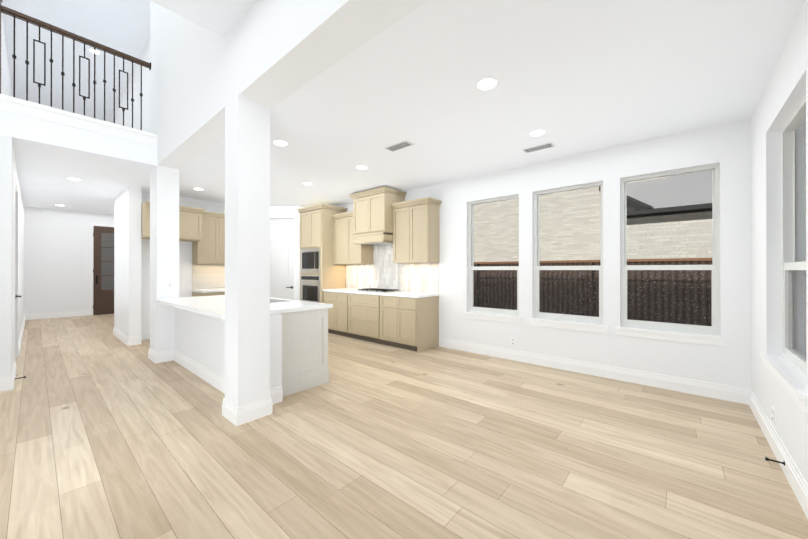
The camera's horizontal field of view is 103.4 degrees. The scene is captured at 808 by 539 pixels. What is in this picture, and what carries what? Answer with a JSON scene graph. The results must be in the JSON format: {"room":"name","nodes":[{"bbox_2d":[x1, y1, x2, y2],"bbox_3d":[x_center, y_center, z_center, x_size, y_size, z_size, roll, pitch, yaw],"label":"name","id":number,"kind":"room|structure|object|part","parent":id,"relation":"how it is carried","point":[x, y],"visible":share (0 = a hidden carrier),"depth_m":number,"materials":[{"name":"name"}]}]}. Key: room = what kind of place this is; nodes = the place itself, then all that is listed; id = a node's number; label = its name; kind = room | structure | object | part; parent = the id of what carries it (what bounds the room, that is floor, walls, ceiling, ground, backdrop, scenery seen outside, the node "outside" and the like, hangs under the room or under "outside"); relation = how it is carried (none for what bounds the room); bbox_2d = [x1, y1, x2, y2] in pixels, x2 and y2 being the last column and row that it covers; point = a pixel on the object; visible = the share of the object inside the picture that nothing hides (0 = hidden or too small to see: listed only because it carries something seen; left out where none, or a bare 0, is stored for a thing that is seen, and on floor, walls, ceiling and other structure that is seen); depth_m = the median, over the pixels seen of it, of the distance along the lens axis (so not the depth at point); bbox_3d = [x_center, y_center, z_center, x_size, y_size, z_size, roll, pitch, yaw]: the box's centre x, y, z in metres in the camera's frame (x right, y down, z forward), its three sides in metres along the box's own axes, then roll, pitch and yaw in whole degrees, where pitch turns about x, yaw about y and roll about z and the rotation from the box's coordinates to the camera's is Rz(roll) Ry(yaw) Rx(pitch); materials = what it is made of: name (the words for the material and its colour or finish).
{"room":"open-plan living room","nodes":[
{"label":"open-plan living room","id":0,"kind":"room"},
{"bbox_2d":[0,135,12,377],"bbox_3d":[-5.558,-1.595,2.639,0.240,5.940,2.930,0,0,41],"label":"wall","id":1,"kind":"structure","parent":0,"point":[6,176],"depth_m":3.64,"materials":[{"name":"paint"}]},
{"bbox_2d":[0,374,15,391],"bbox_3d":[-5.455,1.298,2.556,0.018,0.155,2.948,0,0,41],"label":"baseboard","id":2,"kind":"structure","parent":1,"relation":"attached to","point":[6,383],"depth_m":3.63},
{"bbox_2d":[0,94,157,146],"bbox_3d":[-4.116,-1.887,4.088,0.030,0.170,1.548,0,0,41],"label":"trim","id":3,"kind":"structure","parent":1,"relation":"attached to","point":[32,109],"depth_m":4.02,"materials":[{"name":"white wood"}]},
{"bbox_2d":[0,0,150,129],"bbox_3d":[-4.191,-2.547,4.118,0.116,1.210,1.470,0,0,41],"label":"balcony railing","id":4,"kind":"object","parent":3,"relation":"on","point":[27,19],"visible":0.81,"depth_m":4.02,"materials":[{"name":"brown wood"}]},
{"bbox_2d":[1,2,12,96],"bbox_3d":[-8.370,-3.248,6.608,9.200,2.620,0.200,0,0,41],"label":"wall","id":5,"kind":"structure","parent":0,"point":[6,84],"depth_m":6.02,"materials":[{"name":"paint"}]},
{"bbox_2d":[12,148,24,369],"bbox_3d":[-7.596,-0.069,6.198,7.500,2.900,0.200,0,0,41],"label":"wall","id":6,"kind":"structure","parent":0,"point":[20,263],"depth_m":5.31,"materials":[{"name":"paint"}]},
{"bbox_2d":[12,361,16,373],"bbox_3d":[-4.850,1.300,3.970,0.915,0.155,0.018,0,0,41],"label":"baseboard","id":7,"kind":"structure","parent":6,"relation":"attached to","point":[14,371],"depth_m":4.06,"materials":[{"name":"white wood"}]},
{"bbox_2d":[15,175,20,356],"bbox_3d":[-5.687,0.039,4.660,1.260,2.680,0.110,0,0,41],"label":"hall door","id":8,"kind":"structure","parent":6,"relation":"in","point":[16,237],"depth_m":5.02,"materials":[{"name":"paint"}]},
{"bbox_2d":[18,314,27,355],"bbox_3d":[-8.246,1.305,6.901,5.557,0.155,0.018,0,0,41],"label":"baseboard","id":9,"kind":"structure","parent":6,"relation":"attached to","point":[26,315],"depth_m":6.36,"materials":[{"name":"white wood"}]},
{"bbox_2d":[23,206,113,313],"bbox_3d":[-9.684,-0.197,9.672,0.200,3.170,3.390,0,0,41],"label":"wall","id":10,"kind":"structure","parent":0,"point":[56,260],"depth_m":9.16,"materials":[{"name":"paint"}]},
{"bbox_2d":[28,310,88,319],"bbox_3d":[-9.935,1.309,9.212,0.018,0.155,1.230,0,0,41],"label":"baseboard","id":11,"kind":"structure","parent":10,"relation":"attached to","point":[71,313],"depth_m":9.20,"materials":[{"name":"white wood"}]},
{"bbox_2d":[89,223,113,314],"bbox_3d":[-9.124,-0.017,10.092,0.090,2.810,1.180,0,0,41],"label":"front door","id":12,"kind":"structure","parent":10,"relation":"in","point":[101,268],"depth_m":9.84,"materials":[{"name":"brown wood"}]},
{"bbox_2d":[2,0,149,120],"bbox_3d":[-7.322,-4.660,5.375,12.000,0.200,4.760,0,0,41],"label":"wall","id":13,"kind":"structure","parent":0,"point":[123,26],"depth_m":6.52,"materials":[{"name":"paint"}]},
{"bbox_2d":[88,48,100,54],"bbox_3d":[-6.467,-4.555,6.672,0.192,0.006,0.192,0,0,41],"label":"recessed light","id":14,"kind":"object","parent":13,"relation":"in","point":[91,50],"visible":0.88,"depth_m":6.66,"materials":[{"name":"white"}]},
{"bbox_2d":[114,186,140,336],"bbox_3d":[-5.535,-0.068,6.375,1.590,2.900,0.180,0,0,41],"label":"wall","id":15,"kind":"structure","parent":0,"point":[127,261],"depth_m":5.90,"materials":[{"name":"paint"}]},
{"bbox_2d":[113,327,131,345],"bbox_3d":[-5.600,1.304,6.297,1.626,0.155,0.018,0,0,41],"label":"baseboard","id":16,"kind":"structure","parent":15,"relation":"attached to","point":[127,340],"depth_m":6.08,"materials":[{"name":"white wood"}]},
{"bbox_2d":[107,35,149,131],"bbox_3d":[-7.120,-3.245,8.210,9.000,2.620,0.200,0,0,41],"label":"wall","id":17,"kind":"structure","parent":0,"point":[144,55],"depth_m":6.92,"materials":[{"name":"paint"}]},
{"bbox_2d":[141,192,224,339],"bbox_3d":[-4.161,-0.076,7.599,0.270,2.920,3.470,0,0,41],"label":"wall","id":18,"kind":"structure","parent":0,"point":[185,269],"depth_m":6.74,"materials":[{"name":"paint"}]},
{"bbox_2d":[141,206,180,238],"bbox_3d":[-4.771,-0.884,6.191,0.640,0.570,0.518,0,0,41],"label":"upper cabinet","id":19,"kind":"object","parent":18,"relation":"attached to","point":[145,210],"depth_m":5.85,"materials":[{"name":"brown wood"}]},
{"bbox_2d":[179,210,204,241],"bbox_3d":[-4.509,-0.883,6.495,0.640,0.570,0.518,0,0,41],"label":"upper cabinet","id":20,"kind":"object","parent":18,"relation":"attached to","point":[192,221],"depth_m":6.38,"materials":[{"name":"brown wood"}]},
{"bbox_2d":[193,214,220,265],"bbox_3d":[-4.296,-0.642,6.964,0.350,1.050,0.470,0,0,41],"label":"upper cabinet","id":21,"kind":"object","parent":18,"relation":"attached to","point":[207,253],"depth_m":6.87,"materials":[{"name":"brown wood"}]},
{"bbox_2d":[192,264,224,288],"bbox_3d":[-4.175,0.159,7.364,0.008,0.546,1.235,0,0,41],"label":"backsplash","id":22,"kind":"structure","parent":18,"relation":"attached to","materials":[{"name":"tile"}]},
{"bbox_2d":[221,214,224,265],"bbox_3d":[-4.046,-0.642,7.253,0.350,1.050,0.527,0,0,41],"label":"upper cabinet","id":23,"kind":"object","parent":18,"relation":"attached to","point":[222,215],"depth_m":7.05,"materials":[{"name":"brown wood"}]},
{"bbox_2d":[150,0,255,38],"bbox_3d":[-1.657,-2.299,0.165,3.820,0.200,4.280,0,0,41],"label":"ceiling","id":24,"kind":"structure","parent":0,"point":[221,18],"depth_m":2.71,"materials":[{"name":"paint"}]},
{"bbox_2d":[174,307,281,388],"bbox_3d":[-2.391,0.925,4.108,2.670,0.905,0.300,0,0,41],"label":"wall","id":25,"kind":"structure","parent":0,"point":[199,338],"depth_m":3.87,"materials":[{"name":"paint"}]},
{"bbox_2d":[172,350,224,393],"bbox_3d":[-2.533,1.300,4.020,2.570,0.155,0.018,0,0,41],"label":"baseboard","id":26,"kind":"structure","parent":25,"relation":"attached to","point":[207,375],"depth_m":4.05,"materials":[{"name":"white wood"}]},
{"bbox_2d":[270,204,306,299],"bbox_3d":[-2.903,-0.075,7.947,1.180,2.920,1.300,0,0,41],"label":"wall","id":27,"kind":"structure","parent":0,"point":[283,209],"depth_m":7.54,"materials":[{"name":"paint"}]},
{"bbox_2d":[270,214,297,299],"bbox_3d":[-2.916,0.044,7.538,0.820,2.680,0.110,0,0,-4],"label":"pantry door","id":28,"kind":"structure","parent":27,"relation":"in","point":[283,256],"depth_m":7.54,"materials":[{"name":"paint"}]},
{"bbox_2d":[157,0,428,169],"bbox_3d":[-1.130,-3.054,2.736,6.380,3.020,0.300,0,0,41],"label":"wall","id":29,"kind":"structure","parent":0,"point":[277,51],"depth_m":2.78,"materials":[{"name":"paint"}]},
{"bbox_2d":[0,0,804,214],"bbox_3d":[-4.094,-1.728,6.356,15.600,0.420,5.270,0,0,41],"label":"ceiling","id":30,"kind":"structure","parent":0,"point":[575,77],"depth_m":2.93,"materials":[{"name":"paint"}]},
{"bbox_2d":[66,177,81,180],"bbox_3d":[-5.542,-1.517,5.366,0.192,0.006,0.192,0,0,41],"label":"recessed light","id":31,"kind":"object","parent":30,"relation":"in","point":[75,179],"visible":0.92,"depth_m":5.37,"materials":[{"name":"white plastic"}]},
{"bbox_2d":[272,140,288,145],"bbox_3d":[-1.506,-1.540,3.890,0.192,0.006,0.192,0,0,41],"label":"recessed light","id":32,"kind":"object","parent":30,"relation":"in","point":[279,142],"visible":1,"depth_m":3.89,"materials":[{"name":"white plastic"}]},
{"bbox_2d":[355,165,367,169],"bbox_3d":[-0.638,-1.538,4.819,0.192,0.006,0.192,0,0,41],"label":"recessed light","id":33,"kind":"object","parent":30,"relation":"in","point":[361,167],"visible":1,"depth_m":4.80,"materials":[{"name":"white plastic"}]},
{"bbox_2d":[384,141,413,151],"bbox_3d":[-0.060,-1.538,3.990,0.360,0.010,0.160,0,0,41],"label":"ceiling vent","id":34,"kind":"object","parent":30,"relation":"in","point":[399,146],"visible":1,"depth_m":3.98,"materials":[{"name":"grey metal"}]},
{"bbox_2d":[475,77,498,90],"bbox_3d":[0.691,-1.542,2.655,0.192,0.006,0.192,0,0,41],"label":"recessed light","id":35,"kind":"object","parent":30,"relation":"in","point":[486,83],"visible":1,"depth_m":2.64,"materials":[{"name":"white plastic"}]},
{"bbox_2d":[528,129,546,136],"bbox_3d":[1.507,-1.540,3.601,0.192,0.006,0.192,0,0,41],"label":"recessed light","id":36,"kind":"object","parent":30,"relation":"in","point":[537,132],"visible":1,"depth_m":3.58,"materials":[{"name":"white plastic"}]},
{"bbox_2d":[522,142,554,152],"bbox_3d":[1.702,-1.538,4.041,0.360,0.010,0.160,0,0,41],"label":"ceiling vent","id":37,"kind":"object","parent":30,"relation":"in","point":[539,147],"visible":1,"depth_m":4.01,"materials":[{"name":"grey metal"}]},
{"bbox_2d":[0,314,807,538],"bbox_3d":[-4.333,1.439,4.925,15.100,0.120,8.400,0,0,41],"label":"floor","id":38,"kind":"structure","parent":0,"point":[105,433],"depth_m":2.37,"materials":[{"name":"brown wood"}]},
{"bbox_2d":[148,348,159,363],"bbox_3d":[-3.808,1.302,4.830,0.456,0.155,0.018,0,0,41],"label":"baseboard","id":39,"kind":"structure","parent":38,"relation":"on","point":[153,356],"depth_m":4.75,"materials":[{"name":"white wood"}]},
{"bbox_2d":[150,1,178,352],"bbox_3d":[-3.711,-1.591,4.948,0.420,5.940,0.280,0,0,41],"label":"column","id":40,"kind":"structure","parent":38,"relation":"on","point":[164,224],"depth_m":4.81,"materials":[{"name":"paint"}]},
{"bbox_2d":[165,281,174,288],"bbox_3d":[-3.535,0.239,4.819,0.008,0.115,0.120,0,0,41],"label":"light switch","id":41,"kind":"object","parent":40,"relation":"attached to","point":[170,285],"visible":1,"depth_m":4.82,"materials":[{"name":"white plastic"}]},
{"bbox_2d":[189,290,224,312],"bbox_3d":[-4.119,0.930,6.944,0.640,0.905,0.675,0,0,41],"label":"base cabinet","id":42,"kind":"object","parent":38,"relation":"on","point":[196,293],"depth_m":6.59,"materials":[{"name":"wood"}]},
{"bbox_2d":[201,290,208,293],"bbox_3d":[-3.934,0.453,7.151,0.650,0.040,1.240,0,0,41],"label":"countertop","id":43,"kind":"structure","parent":42,"relation":"on","point":[202,291],"depth_m":6.53,"materials":[{"name":"white stone"}]},
{"bbox_2d":[222,398,239,425],"bbox_3d":[-1.590,1.298,2.916,0.336,0.155,0.018,0,0,41],"label":"baseboard","id":44,"kind":"structure","parent":38,"relation":"on","point":[235,415],"depth_m":2.89,"materials":[{"name":"white wood"}]},
{"bbox_2d":[225,95,269,406],"bbox_3d":[-1.489,-0.084,3.035,0.300,2.920,0.290,0,0,41],"label":"column","id":45,"kind":"structure","parent":38,"relation":"on","point":[247,251],"depth_m":2.93,"materials":[{"name":"paint"}]},
{"bbox_2d":[240,394,275,424],"bbox_3d":[-1.360,1.298,2.939,0.018,0.155,0.298,0,0,41],"label":"baseboard","id":46,"kind":"structure","parent":38,"relation":"on","point":[259,409],"depth_m":2.94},
{"bbox_2d":[282,310,328,396],"bbox_3d":[-1.359,0.925,3.861,0.575,0.905,0.665,0,0,41],"label":"base cabinet","id":47,"kind":"object","parent":38,"relation":"on","point":[304,332],"depth_m":3.66,"materials":[{"name":"white wood"}]},
{"bbox_2d":[181,294,332,313],"bbox_3d":[-2.161,0.448,4.421,2.600,0.040,0.927,0,0,41],"label":"countertop","id":48,"kind":"structure","parent":47,"relation":"on","point":[277,305],"depth_m":4.02,"materials":[{"name":"white stone"}]},
{"bbox_2d":[297,206,348,301],"bbox_3d":[-1.915,0.008,7.497,0.895,2.750,0.682,0,0,41],"label":"tall cabinet","id":49,"kind":"object","parent":38,"relation":"on","point":[318,273],"depth_m":7.15,"materials":[{"name":"brown wood"}]},
{"bbox_2d":[321,290,336,333],"bbox_3d":[-1.379,0.930,7.061,0.483,0.905,0.640,0,0,41],"label":"base cabinet","id":50,"kind":"object","parent":38,"relation":"on","point":[326,295],"depth_m":6.80,"materials":[{"name":"brown wood"}]},
{"bbox_2d":[337,290,348,336],"bbox_3d":[-1.102,0.930,6.821,0.483,0.905,0.640,0,0,41],"label":"base cabinet","id":51,"kind":"object","parent":38,"relation":"on","point":[342,299],"depth_m":6.55,"materials":[{"name":"brown wood"}]},
{"bbox_2d":[349,294,380,343],"bbox_3d":[-0.578,0.929,6.369,0.900,0.905,0.640,0,0,41],"label":"base cabinet","id":52,"kind":"object","parent":38,"relation":"on","point":[364,309],"depth_m":6.10,"materials":[{"name":"brown wood"}]},
{"bbox_2d":[341,286,436,297],"bbox_3d":[-0.567,0.451,6.354,2.633,0.040,0.650,0,0,41],"label":"countertop","id":53,"kind":"structure","parent":52,"relation":"on","point":[400,293],"depth_m":5.98,"materials":[{"name":"white stone"}]},
{"bbox_2d":[355,288,400,292],"bbox_3d":[-0.519,0.411,6.339,0.830,0.039,0.490,0,0,41],"label":"cooktop","id":54,"kind":"object","parent":53,"relation":"in","point":[376,290],"depth_m":6.20,"materials":[{"name":"black metal"}]},
{"bbox_2d":[381,294,400,347],"bbox_3d":[-0.052,0.928,5.915,0.490,0.905,0.640,0,0,41],"label":"base cabinet","id":55,"kind":"object","parent":38,"relation":"on","point":[390,304],"depth_m":5.67,"materials":[{"name":"brown wood"}]},
{"bbox_2d":[401,294,439,352],"bbox_3d":[0.232,0.928,5.670,0.493,0.905,0.640,0,0,41],"label":"base cabinet","id":56,"kind":"object","parent":38,"relation":"on","point":[419,316],"depth_m":5.44,"materials":[{"name":"brown wood"}]},
{"bbox_2d":[338,118,750,391],"bbox_3d":[0.378,-0.179,6.139,9.050,3.120,0.250,0,0,41],"label":"wall","id":57,"kind":"structure","parent":0,"point":[726,147],"depth_m":4.02,"materials":[{"name":"paint"}]},
{"bbox_2d":[333,214,348,265],"bbox_3d":[-1.271,-0.642,7.162,0.518,1.050,0.350,0,0,41],"label":"upper cabinet","id":58,"kind":"object","parent":57,"relation":"attached to","point":[340,225],"depth_m":7.04,"materials":[{"name":"brown wood"}]},
{"bbox_2d":[349,246,372,265],"bbox_3d":[-0.967,-0.643,6.899,0.518,1.050,0.350,0,0,41],"label":"upper cabinet","id":59,"kind":"object","parent":57,"relation":"attached to","point":[358,255],"depth_m":6.75,"materials":[{"name":"brown wood"}]},
{"bbox_2d":[349,190,404,245],"bbox_3d":[-0.518,-0.984,6.339,0.885,0.930,0.612,0,0,41],"label":"upper cabinet","id":60,"kind":"object","parent":57,"relation":"attached to","point":[378,238],"depth_m":6.08,"materials":[{"name":"brown wood"}]},
{"bbox_2d":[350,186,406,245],"bbox_3d":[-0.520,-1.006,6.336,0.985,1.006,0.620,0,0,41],"label":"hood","id":61,"kind":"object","parent":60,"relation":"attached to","point":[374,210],"depth_m":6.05,"materials":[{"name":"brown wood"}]},
{"bbox_2d":[346,245,438,292],"bbox_3d":[-0.365,-0.119,6.605,2.613,1.098,0.008,0,0,41],"label":"backsplash","id":62,"kind":"structure","parent":57,"relation":"attached to","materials":[{"name":"tile"}]},
{"bbox_2d":[393,202,420,265],"bbox_3d":[0.083,-0.644,5.993,0.465,1.050,0.350,0,0,41],"label":"upper cabinet","id":63,"kind":"object","parent":57,"relation":"attached to","point":[402,215],"depth_m":5.87,"materials":[{"name":"brown wood"}]},
{"bbox_2d":[413,202,440,261],"bbox_3d":[0.347,-0.645,5.765,0.466,1.050,0.350,0,0,41],"label":"upper cabinet","id":64,"kind":"object","parent":57,"relation":"attached to","point":[425,214],"depth_m":5.60,"materials":[{"name":"brown wood"}]},
{"bbox_2d":[463,195,521,323],"bbox_3d":[1.436,-0.163,5.146,0.990,1.955,0.199,0,0,41],"label":"window","id":65,"kind":"structure","parent":57,"relation":"in","point":[492,311],"depth_m":5.24,"materials":[{"name":"white plastic"}]},
{"bbox_3d":[1.482,-0.238,5.200,0.820,1.737,0.057,0,0,41],"label":"glass","id":66,"kind":"part","parent":65,"relation":"part of","materials":[{"name":"clear glass"}]},
{"bbox_2d":[511,338,515,345],"bbox_3d":[1.659,1.099,4.860,0.075,0.115,0.008,0,0,41],"label":"outlet","id":67,"kind":"object","parent":57,"relation":"attached to","point":[513,341],"visible":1,"depth_m":4.85,"materials":[{"name":"white plastic"}]},
{"bbox_2d":[528,182,607,332],"bbox_3d":[2.261,-0.164,4.434,0.990,1.955,0.199,0,0,41],"label":"window","id":68,"kind":"structure","parent":57,"relation":"in","point":[569,317],"depth_m":4.45,"materials":[{"name":"white plastic"}]},
{"bbox_3d":[2.307,-0.239,4.488,0.820,1.737,0.057,0,0,41],"label":"glass","id":69,"kind":"part","parent":68,"relation":"part of","materials":[{"name":"clear glass"}]},
{"bbox_2d":[439,338,747,404],"bbox_3d":[2.069,1.301,4.500,3.790,0.155,0.018,0,0,41],"label":"baseboard","id":70,"kind":"structure","parent":57,"relation":"attached to","point":[712,390],"depth_m":4.00,"materials":[{"name":"white wood"}]},
{"bbox_2d":[615,164,727,346],"bbox_3d":[3.071,-0.165,3.735,0.990,1.955,0.199,0,0,41],"label":"window","id":71,"kind":"structure","parent":57,"relation":"in","point":[714,328],"depth_m":3.66,"materials":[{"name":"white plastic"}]},
{"bbox_3d":[3.118,-0.240,3.789,0.820,1.737,0.057,0,0,41],"label":"glass","id":72,"kind":"part","parent":71,"relation":"part of","materials":[{"name":"clear glass"}]},
{"bbox_2d":[750,0,807,483],"bbox_3d":[0.991,-0.514,0.116,0.250,3.770,8.070,0,0,41],"label":"wall","id":73,"kind":"structure","parent":0,"point":[784,94],"depth_m":2.58,"materials":[{"name":"paint"}]},
{"bbox_2d":[772,406,774,423],"bbox_3d":[2.849,1.125,2.465,0.008,0.115,0.075,0,0,41],"label":"outlet","id":74,"kind":"object","parent":73,"relation":"attached to","point":[773,415],"visible":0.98,"depth_m":2.44,"materials":[{"name":"white plastic"}]},
{"bbox_2d":[748,389,807,518],"bbox_3d":[0.955,1.294,0.276,0.018,0.155,7.870,0,0,41],"label":"baseboard","id":75,"kind":"structure","parent":73,"relation":"attached to","point":[796,480],"depth_m":2.20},
{"bbox_2d":[765,457,784,465],"bbox_3d":[2.516,1.300,2.165,0.087,0.028,0.028,0,0,41],"label":"doorstop","id":76,"kind":"object","parent":75,"relation":"attached to","point":[768,459],"visible":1,"depth_m":2.16,"materials":[{"name":"black metal"}]},
{"bbox_2d":[759,97,807,412],"bbox_3d":[2.716,-0.168,2.206,0.199,1.955,1.210,0,0,41],"label":"window","id":77,"kind":"structure","parent":73,"relation":"in","point":[798,395],"depth_m":2.55,"materials":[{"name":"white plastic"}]},
{"bbox_3d":[2.769,-0.243,2.160,0.057,1.737,1.040,0,0,41],"label":"glass","id":78,"kind":"part","parent":77,"relation":"part of","materials":[{"name":"clear glass"}]},
{"label":"outside","id":79,"kind":"structure","parent":0,"visible":0},
{"bbox_3d":[5.498,1.472,9.200,28.000,0.130,11.080,0,0,41],"label":"ground","id":80,"kind":"structure","parent":79,"visible":0},
{"bbox_2d":[474,258,711,325],"bbox_3d":[2.784,0.610,6.822,13.000,1.585,0.150,0,0,41],"label":"fence","id":81,"kind":"object","parent":80,"relation":"on","point":[566,288],"depth_m":5.74,"materials":[{"name":"brown wood"}]},
{"bbox_2d":[474,176,711,261],"bbox_3d":[5.878,-2.600,11.178,22.000,8.020,5.600,0,0,41],"label":"house","id":82,"kind":"structure","parent":80,"relation":"on","point":[503,224],"depth_m":9.98,"materials":[{"name":"beige brick"}]},
{"bbox_2d":[599,170,711,218],"bbox_3d":[9.185,-2.577,7.043,11.590,2.680,4.080,0,0,41],"label":"roof","id":83,"kind":"structure","parent":82,"relation":"on","point":[693,191],"depth_m":7.65,"materials":[{"name":"grey"}]}
]}

